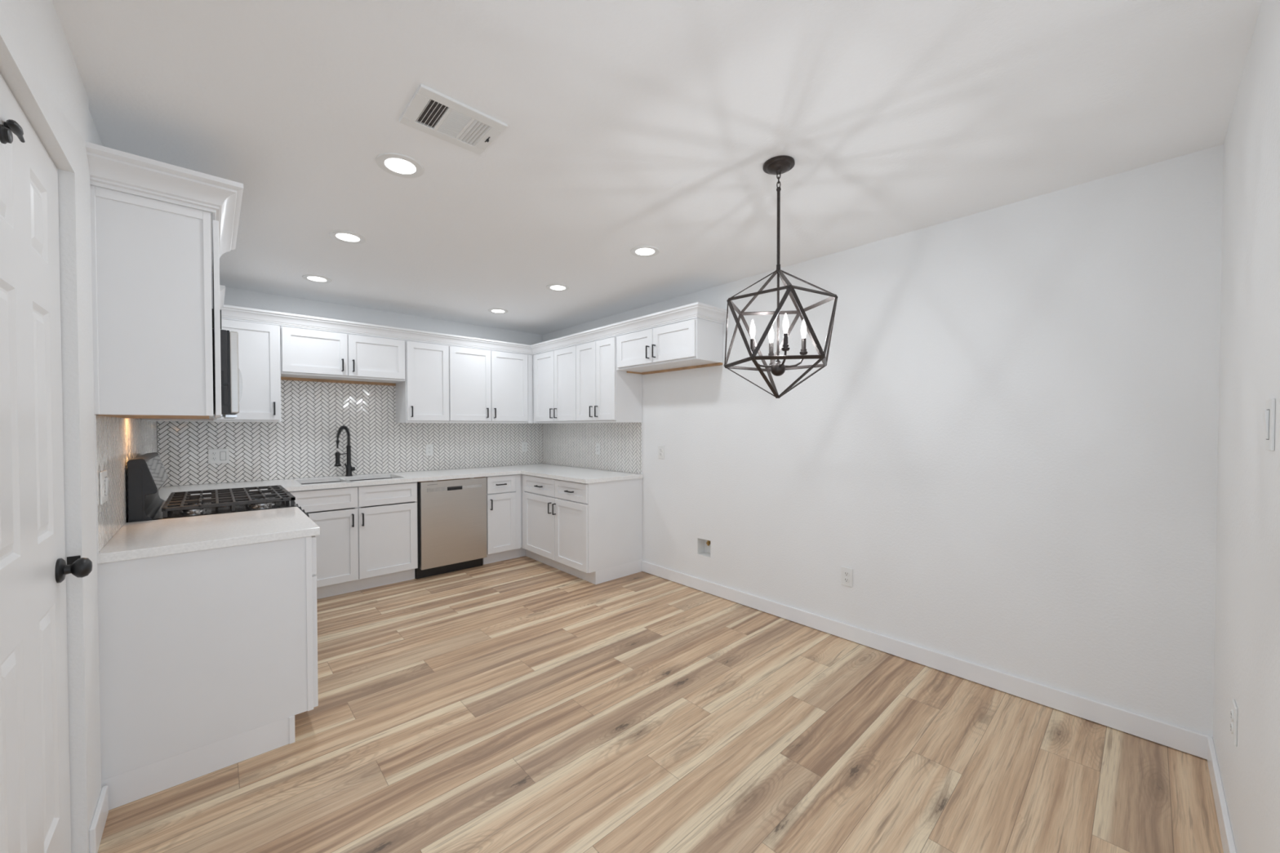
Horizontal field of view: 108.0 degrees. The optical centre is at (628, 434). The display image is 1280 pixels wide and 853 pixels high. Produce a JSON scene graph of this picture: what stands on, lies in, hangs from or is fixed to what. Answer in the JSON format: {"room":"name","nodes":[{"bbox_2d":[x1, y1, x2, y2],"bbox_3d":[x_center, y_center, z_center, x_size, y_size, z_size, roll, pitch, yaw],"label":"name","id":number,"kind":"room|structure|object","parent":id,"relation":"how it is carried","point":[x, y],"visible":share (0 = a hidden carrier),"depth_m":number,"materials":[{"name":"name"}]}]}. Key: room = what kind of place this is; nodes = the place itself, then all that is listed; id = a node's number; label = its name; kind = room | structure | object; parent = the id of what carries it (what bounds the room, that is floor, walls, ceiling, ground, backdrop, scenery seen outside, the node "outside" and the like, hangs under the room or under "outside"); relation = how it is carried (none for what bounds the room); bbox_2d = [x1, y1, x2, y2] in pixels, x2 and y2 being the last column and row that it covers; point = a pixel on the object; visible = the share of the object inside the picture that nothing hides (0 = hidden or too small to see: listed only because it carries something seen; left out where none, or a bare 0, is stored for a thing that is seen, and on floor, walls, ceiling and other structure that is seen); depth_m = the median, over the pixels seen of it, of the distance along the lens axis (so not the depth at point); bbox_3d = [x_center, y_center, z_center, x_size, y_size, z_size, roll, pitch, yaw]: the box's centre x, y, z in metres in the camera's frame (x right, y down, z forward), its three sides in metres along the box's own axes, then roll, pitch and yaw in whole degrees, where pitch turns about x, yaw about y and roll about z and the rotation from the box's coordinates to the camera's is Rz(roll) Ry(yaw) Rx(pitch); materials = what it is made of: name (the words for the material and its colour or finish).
{"room":"kitchen","nodes":[
{"label":"kitchen","id":0,"kind":"room"},
{"bbox_2d":[0,0,141,852],"bbox_3d":[-2.165,0.091,1.851,0.160,2.466,4.150,-1,1,-42],"label":"wall","id":1,"kind":"structure","parent":0,"point":[37,65],"depth_m":1.41,"materials":[{"name":"white paint"}]},
{"bbox_2d":[0,73,92,852],"bbox_3d":[-1.433,0.274,1.132,0.100,2.104,0.732,-1,1,-42],"label":"door","id":2,"kind":"structure","parent":1,"relation":"in","point":[33,568],"depth_m":1.14,"materials":[{"name":"white paint"}]},
{"bbox_2d":[88,785,108,852],"bbox_3d":[-1.750,1.279,1.539,0.014,0.099,0.237,-1,1,-42],"label":"baseboard","id":3,"kind":"structure","parent":1,"relation":"attached to","point":[99,820],"depth_m":1.51,"materials":[{"name":"paint"}]},
{"bbox_2d":[94,414,157,554],"bbox_3d":[-2.667,0.159,2.526,0.009,0.485,2.462,-1,1,-42],"label":"backsplash","id":4,"kind":"structure","parent":1,"relation":"attached to","point":[117,441],"depth_m":1.95,"materials":[{"name":"tile"}]},
{"bbox_2d":[99,470,109,504],"bbox_3d":[-1.922,0.193,1.708,0.012,0.117,0.124,-1,1,-42],"label":"outlet plate","id":5,"kind":"object","parent":4,"relation":"attached to","point":[104,478],"visible":1,"depth_m":1.68,"materials":[{"name":"white plastic"}]},
{"bbox_2d":[102,477,105,486],"bbox_3d":[-1.903,0.173,1.689,0.003,0.033,0.033,-1,1,-42],"label":"receptacle","id":6,"kind":"object","parent":5,"relation":"attached to","point":[104,478],"depth_m":1.68,"materials":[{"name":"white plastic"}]},
{"bbox_2d":[102,488,105,497],"bbox_3d":[-1.903,0.212,1.690,0.003,0.033,0.033,-1,1,-42],"label":"receptacle","id":7,"kind":"object","parent":5,"relation":"attached to","point":[104,489],"depth_m":1.68,"materials":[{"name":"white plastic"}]},
{"bbox_2d":[89,185,230,418],"bbox_3d":[-1.954,-0.466,1.991,0.372,0.789,0.721,-1,1,-42],"label":"upper cabinet","id":8,"kind":"object","parent":1,"relation":"attached to","point":[151,260],"visible":0.94,"depth_m":1.71,"materials":[{"name":"paint"}]},
{"bbox_2d":[85,141,243,257],"bbox_3d":[-1.914,-0.915,1.966,0.410,0.108,0.822,-1,1,-42],"label":"crown molding","id":9,"kind":"structure","parent":8,"relation":"on","point":[109,168],"depth_m":1.69,"materials":[{"name":"paint"}]},
{"bbox_2d":[141,417,217,422],"bbox_3d":[-2.923,-0.468,3.073,0.370,0.761,0.660,-1,1,-42],"label":"upper cabinet","id":10,"kind":"object","parent":1,"relation":"attached to","point":[210,420],"visible":0.11,"depth_m":2.88,"materials":[{"name":"paint"}]},
{"bbox_2d":[211,271,221,328],"bbox_3d":[-2.456,-0.688,2.534,0.350,0.298,0.756,-1,1,-42],"label":"upper cabinet","id":11,"kind":"object","parent":1,"relation":"attached to","point":[211,271],"visible":0.08,"depth_m":2.35,"materials":[{"name":"paint"}]},
{"bbox_2d":[208,328,242,418],"bbox_3d":[-2.421,-0.314,2.570,0.422,0.446,0.753,-1,1,-42],"label":"microwave","id":12,"kind":"object","parent":11,"relation":"attached to","point":[230,371],"visible":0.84,"depth_m":2.40,"materials":[{"name":"grey plastic"}]},
{"bbox_2d":[156,287,542,486],"bbox_3d":[-2.364,0.049,4.539,3.750,2.466,0.120,-1,1,-42],"label":"wall","id":13,"kind":"structure","parent":0,"point":[233,296],"depth_m":4.35,"materials":[{"name":"white paint"}]},
{"bbox_2d":[213,319,281,422],"bbox_3d":[-2.988,-0.477,3.641,0.405,0.761,0.370,-1,1,-42],"label":"upper cabinet","id":14,"kind":"object","parent":13,"relation":"attached to","point":[259,344],"visible":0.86,"depth_m":3.58,"materials":[{"name":"paint"}]},
{"bbox_2d":[280,325,404,386],"bbox_3d":[-2.492,-0.664,4.082,0.923,0.402,0.370,-1,1,-42],"label":"upper cabinet","id":15,"kind":"object","parent":13,"relation":"attached to","point":[306,354],"visible":0.93,"depth_m":3.95,"materials":[{"name":"paint"}]},
{"bbox_2d":[157,379,542,486],"bbox_3d":[-2.265,-0.074,4.538,3.282,0.888,0.008,-1,1,-42],"label":"backsplash","id":16,"kind":"structure","parent":13,"relation":"attached to","point":[302,445],"depth_m":4.18,"materials":[{"name":"tile"}]},
{"bbox_2d":[208,448,229,463],"bbox_3d":[-3.229,0.172,3.667,0.124,0.117,0.012,-1,1,-42],"label":"outlet plate","id":17,"kind":"object","parent":16,"relation":"attached to","point":[215,455],"visible":1,"depth_m":3.67,"materials":[{"name":"white plastic"}]},
{"bbox_2d":[425,444,433,455],"bbox_3d":[-2.029,0.159,4.743,0.072,0.117,0.009,-1,1,-42],"label":"wall outlet","id":18,"kind":"object","parent":16,"relation":"attached to","point":[429,451],"visible":1,"depth_m":4.74,"materials":[{"name":"white plastic"}]},
{"bbox_2d":[521,441,527,452],"bbox_3d":[-1.222,0.148,5.466,0.072,0.117,0.009,-1,1,-42],"label":"wall outlet","id":19,"kind":"object","parent":16,"relation":"attached to","point":[524,444],"visible":1,"depth_m":5.46,"materials":[{"name":"white plastic"}]},
{"bbox_2d":[395,340,448,422],"bbox_3d":[-1.999,-0.491,4.527,0.397,0.761,0.370,-1,1,-42],"label":"upper cabinet","id":20,"kind":"object","parent":13,"relation":"attached to","point":[423,397],"visible":0.98,"depth_m":4.41,"materials":[{"name":"paint"}]},
{"bbox_2d":[448,345,533,423],"bbox_3d":[-1.502,-0.499,4.972,0.934,0.761,0.370,-1,1,-42],"label":"upper cabinet","id":21,"kind":"object","parent":13,"relation":"attached to","point":[486,386],"visible":0.98,"depth_m":4.83,"materials":[{"name":"paint"}]},
{"bbox_2d":[52,0,1262,334],"bbox_3d":[0.362,-1.190,1.512,3.800,0.100,8.400,-1,1,-42],"label":"ceiling","id":22,"kind":"structure","parent":0,"point":[631,123],"depth_m":1.68,"materials":[{"name":"white paint"}]},
{"bbox_2d":[302,274,331,283],"bbox_3d":[-2.336,-1.164,3.490,0.185,0.007,0.185,-1,1,-42],"label":"recessed light","id":23,"kind":"object","parent":22,"relation":"in","point":[316,278],"visible":1,"depth_m":3.48,"materials":[{"name":"white"}]},
{"bbox_2d":[328,230,365,244],"bbox_3d":[-1.645,-1.153,2.728,0.185,0.007,0.185,-1,1,-42],"label":"recessed light","id":24,"kind":"object","parent":22,"relation":"in","point":[347,237],"visible":1,"depth_m":2.72,"materials":[{"name":"white"}]},
{"bbox_2d":[375,152,424,177],"bbox_3d":[-0.972,-1.142,1.982,0.185,0.007,0.185,-1,1,-42],"label":"recessed light","id":25,"kind":"object","parent":22,"relation":"in","point":[399,165],"visible":1,"depth_m":1.98,"materials":[{"name":"white plastic"}]},
{"bbox_2d":[399,84,507,155],"bbox_3d":[-0.639,-1.133,1.701,0.308,0.018,0.240,-1,1,-42],"label":"ceiling vent","id":26,"kind":"object","parent":22,"relation":"in","point":[463,126],"visible":1,"depth_m":1.69,"materials":[{"name":"white plastic"}]},
{"bbox_2d":[488,308,507,313],"bbox_3d":[-1.251,-1.180,4.462,0.185,0.007,0.185,-1,1,-42],"label":"recessed light","id":27,"kind":"object","parent":22,"relation":"in","point":[491,310],"visible":1,"depth_m":4.45,"materials":[{"name":"white"}]},
{"bbox_2d":[546,284,569,291],"bbox_3d":[-0.564,-1.170,3.715,0.185,0.007,0.185,-1,1,-42],"label":"recessed light","id":28,"kind":"object","parent":22,"relation":"in","point":[556,287],"visible":1,"depth_m":3.71,"materials":[{"name":"white"}]},
{"bbox_2d":[630,245,659,257],"bbox_3d":[0.105,-1.159,2.952,0.185,0.007,0.185,-1,1,-42],"label":"recessed light","id":29,"kind":"object","parent":22,"relation":"in","point":[641,251],"visible":1,"depth_m":2.94,"materials":[{"name":"white"}]},
{"bbox_2d":[724,155,837,398],"bbox_3d":[0.638,-0.651,1.984,0.463,0.994,0.456,-1,1,-42],"label":"pendant light","id":30,"kind":"object","parent":22,"relation":"hanging from","point":[778,165],"visible":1,"depth_m":1.96,"materials":[{"name":"brown metal"}]},
{"bbox_2d":[750,338,755,352],"bbox_3d":[0.531,-0.372,1.992,0.032,0.070,0.032,-1,1,-42],"label":"socket","id":31,"kind":"object","parent":30,"relation":"attached to","point":[752,340],"depth_m":1.98,"materials":[{"name":"brown metal"}]},
{"bbox_2d":[768,342,773,355],"bbox_3d":[0.643,-0.374,2.096,0.032,0.070,0.032,-1,1,-42],"label":"socket","id":32,"kind":"object","parent":30,"relation":"attached to","point":[771,345],"depth_m":2.09,"materials":[{"name":"brown metal"}]},
{"bbox_2d":[781,333,789,351],"bbox_3d":[0.635,-0.371,1.880,0.032,0.070,0.032,-1,1,-42],"label":"socket","id":33,"kind":"object","parent":30,"relation":"attached to","point":[785,346],"depth_m":1.87,"materials":[{"name":"brown metal"}]},
{"bbox_2d":[800,337,807,355],"bbox_3d":[0.747,-0.373,1.984,0.032,0.070,0.032,-1,1,-42],"label":"socket","id":34,"kind":"object","parent":30,"relation":"attached to","point":[803,351],"depth_m":1.97,"materials":[{"name":"brown metal"}]},
{"bbox_2d":[97,555,1223,852],"bbox_3d":[0.365,1.366,1.552,3.800,0.080,8.400,-1,1,-42],"label":"floor","id":35,"kind":"structure","parent":0,"point":[522,704],"depth_m":1.92,"materials":[{"name":"brown wood"}]},
{"bbox_2d":[97,535,318,810],"bbox_3d":[-1.834,0.881,2.111,0.678,0.876,0.721,-1,1,-42],"label":"base cabinet","id":36,"kind":"object","parent":35,"relation":"on","point":[208,659],"visible":0.94,"depth_m":1.80,"materials":[{"name":"paint"}]},
{"bbox_2d":[97,506,319,564],"bbox_3d":[-1.842,0.426,2.095,0.658,0.034,0.724,-1,1,-42],"label":"countertop","id":37,"kind":"structure","parent":36,"relation":"on","point":[161,537],"depth_m":1.96,"materials":[{"name":"stone"}]},
{"bbox_2d":[127,452,309,522],"bbox_3d":[-2.305,0.694,2.686,0.724,1.175,0.756,-1,1,-42],"label":"gas range","id":38,"kind":"object","parent":35,"relation":"on","point":[146,473],"visible":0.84,"depth_m":2.44,"materials":[{"name":"black metal"}]},
{"bbox_2d":[146,493,298,520],"bbox_3d":[-2.315,0.412,2.675,0.605,0.029,0.754,-1,1,-42],"label":"cooktop","id":39,"kind":"object","parent":38,"relation":"in","point":[156,513],"depth_m":2.47,"materials":[{"name":"black metal"}]},
{"bbox_2d":[288,477,417,599],"bbox_3d":[-2.413,0.853,3.966,0.991,0.876,0.682,-1,1,-42],"label":"base cabinet","id":40,"kind":"object","parent":35,"relation":"on","point":[360,547],"visible":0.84,"depth_m":3.79,"materials":[{"name":"paint"}]},
{"bbox_2d":[414,476,487,579],"bbox_3d":[-1.809,0.844,4.512,0.628,0.877,0.638,-1,1,-42],"label":"dishwasher","id":41,"kind":"object","parent":35,"relation":"on","point":[451,513],"visible":0.89,"depth_m":4.26,"materials":[{"name":"silver metal"}]},
{"bbox_2d":[482,474,525,564],"bbox_3d":[-1.395,0.838,4.877,0.463,0.876,0.682,-1,1,-42],"label":"base cabinet","id":42,"kind":"object","parent":35,"relation":"on","point":[504,492],"visible":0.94,"depth_m":4.63,"materials":[{"name":"paint"}]},
{"bbox_2d":[521,474,642,584],"bbox_3d":[-0.523,0.842,4.569,0.682,0.876,1.198,-1,1,-42],"label":"base cabinet","id":43,"kind":"object","parent":35,"relation":"on","point":[592,533],"visible":0.98,"depth_m":4.18,"materials":[{"name":"paint"}]},
{"bbox_2d":[158,463,643,500],"bbox_3d":[-1.678,0.398,3.885,3.290,0.034,1.759,-1,1,-42],"label":"countertop","id":44,"kind":"structure","parent":43,"relation":"on","point":[575,474],"depth_m":4.15,"materials":[{"name":"stone"}]},
{"bbox_2d":[333,425,355,476],"bbox_3d":[-2.535,0.150,4.149,0.069,0.455,0.201,0,1,16],"label":"faucet","id":45,"kind":"object","parent":44,"relation":"on","point":[349,468],"visible":1,"depth_m":4.18,"materials":[{"name":"black metal"}]},
{"bbox_2d":[300,477,392,512],"bbox_3d":[-2.377,0.512,3.987,0.745,0.194,0.425,-1,1,-42],"label":"sink","id":46,"kind":"object","parent":44,"relation":"in","point":[385,477],"visible":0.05,"depth_m":4.08,"materials":[{"name":"metal"}]},
{"bbox_2d":[542,144,1223,737],"bbox_3d":[1.741,0.074,2.632,0.120,2.466,8.200,-1,1,-42],"label":"wall","id":47,"kind":"structure","parent":0,"point":[1006,437],"depth_m":2.38,"materials":[{"name":"white paint"}]},
{"bbox_2d":[533,345,577,423],"bbox_3d":[-0.684,-0.500,4.958,0.370,0.761,0.842,-1,1,-42],"label":"upper cabinet","id":48,"kind":"object","parent":47,"relation":"attached to","point":[554,371],"visible":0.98,"depth_m":4.81,"materials":[{"name":"paint"}]},
{"bbox_2d":[542,422,642,474],"bbox_3d":[-0.458,0.119,4.989,0.009,0.485,1.756,-1,1,-42],"label":"backsplash","id":49,"kind":"structure","parent":47,"relation":"attached to","point":[574,445],"depth_m":4.85,"materials":[{"name":"tile"}]},
{"bbox_2d":[595,443,599,454],"bbox_3d":[-0.318,0.152,4.823,0.009,0.117,0.072,-1,1,-42],"label":"wall outlet","id":50,"kind":"object","parent":49,"relation":"attached to","point":[597,445],"visible":1,"depth_m":4.82,"materials":[{"name":"white plastic"}]},
{"bbox_2d":[576,336,642,422],"bbox_3d":[-0.206,-0.492,4.425,0.370,0.761,0.588,-1,1,-42],"label":"upper cabinet","id":51,"kind":"object","parent":47,"relation":"attached to","point":[605,393],"visible":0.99,"depth_m":4.26,"materials":[{"name":"paint"}]},
{"bbox_2d":[657,445,664,458],"bbox_3d":[0.290,0.159,4.156,0.009,0.117,0.072,-1,1,-42],"label":"wall outlet","id":52,"kind":"object","parent":47,"relation":"attached to","point":[660,448],"visible":1,"depth_m":4.15,"materials":[{"name":"white plastic"}]},
{"bbox_2d":[616,318,723,374],"bbox_3d":[0.297,-0.705,3.862,0.372,0.318,0.916,-1,1,-42],"label":"upper cabinet","id":53,"kind":"object","parent":47,"relation":"attached to","point":[695,343],"visible":1,"depth_m":3.65,"materials":[{"name":"paint"}]},
{"bbox_2d":[219,284,729,355],"bbox_3d":[-1.131,-0.905,3.502,2.975,0.094,2.410,-1,1,-42],"label":"crown molding","id":54,"kind":"structure","parent":53,"relation":"attached to","point":[700,310],"depth_m":3.94,"materials":[{"name":"paint"}]},
{"bbox_2d":[697,537,710,557],"bbox_3d":[0.653,0.928,3.843,0.095,0.139,0.139,-1,1,-42],"label":"box","id":55,"kind":"object","parent":47,"relation":"attached to","point":[703,545],"visible":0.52,"depth_m":3.89,"materials":[{"name":"white plastic"}]},
{"bbox_2d":[840,566,853,587],"bbox_3d":[1.383,0.904,2.949,0.009,0.117,0.072,-1,1,-42],"label":"wall outlet","id":56,"kind":"object","parent":47,"relation":"attached to","point":[846,574],"visible":1,"depth_m":2.94,"materials":[{"name":"white plastic"}]},
{"bbox_2d":[844,571,848,576],"bbox_3d":[1.381,0.884,2.946,0.003,0.033,0.033,-1,1,-42],"label":"receptacle","id":57,"kind":"object","parent":56,"relation":"attached to","point":[846,573],"depth_m":2.95,"materials":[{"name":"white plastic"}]},
{"bbox_2d":[844,577,848,582],"bbox_3d":[1.381,0.923,2.947,0.003,0.033,0.033,-1,1,-42],"label":"receptacle","id":58,"kind":"object","parent":56,"relation":"attached to","point":[846,579],"depth_m":2.95,"materials":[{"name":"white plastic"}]},
{"bbox_2d":[641,560,1213,759],"bbox_3d":[1.239,1.249,3.112,0.014,0.096,3.330,-1,1,-42],"label":"baseboard","id":59,"kind":"structure","parent":47,"relation":"attached to","point":[1193,743],"depth_m":2.44,"materials":[{"name":"paint"}]},
{"bbox_2d":[1213,0,1279,852],"bbox_3d":[1.910,0.093,1.380,1.540,2.466,0.120,-1,1,-42],"label":"wall","id":60,"kind":"structure","parent":0,"point":[1246,654],"depth_m":1.26,"materials":[{"name":"white paint"}]},
{"bbox_2d":[1207,737,1236,852],"bbox_3d":[1.817,1.277,1.403,1.406,0.099,0.014,-1,1,-42],"label":"baseboard","id":61,"kind":"structure","parent":60,"relation":"attached to","point":[1223,817],"depth_m":1.58,"materials":[{"name":"paint"}]},
{"bbox_2d":[1230,698,1237,746],"bbox_3d":[1.838,0.874,1.413,0.072,0.117,0.009,-1,1,-42],"label":"wall outlet","id":62,"kind":"object","parent":60,"relation":"attached to","point":[1233,725],"visible":1,"depth_m":1.40,"materials":[{"name":"white plastic"}]},
{"bbox_2d":[1230,722,1233,733],"bbox_3d":[1.836,0.894,1.416,0.033,0.033,0.003,-1,1,-42],"label":"receptacle","id":63,"kind":"object","parent":62,"relation":"attached to","point":[1232,723],"depth_m":1.41,"materials":[{"name":"white plastic"}]},
{"bbox_2d":[1231,709,1233,721],"bbox_3d":[1.836,0.855,1.415,0.033,0.033,0.003,-1,1,-42],"label":"receptacle","id":64,"kind":"object","parent":62,"relation":"attached to","point":[1232,710],"depth_m":1.41,"materials":[{"name":"white plastic"}]},
{"bbox_2d":[1262,398,1275,450],"bbox_3d":[1.452,-0.022,1.057,0.072,0.117,0.012,-1,1,-42],"label":"light switch","id":65,"kind":"object","parent":60,"relation":"attached to","point":[1268,415],"visible":1,"depth_m":1.04,"materials":[{"name":"white plastic"}]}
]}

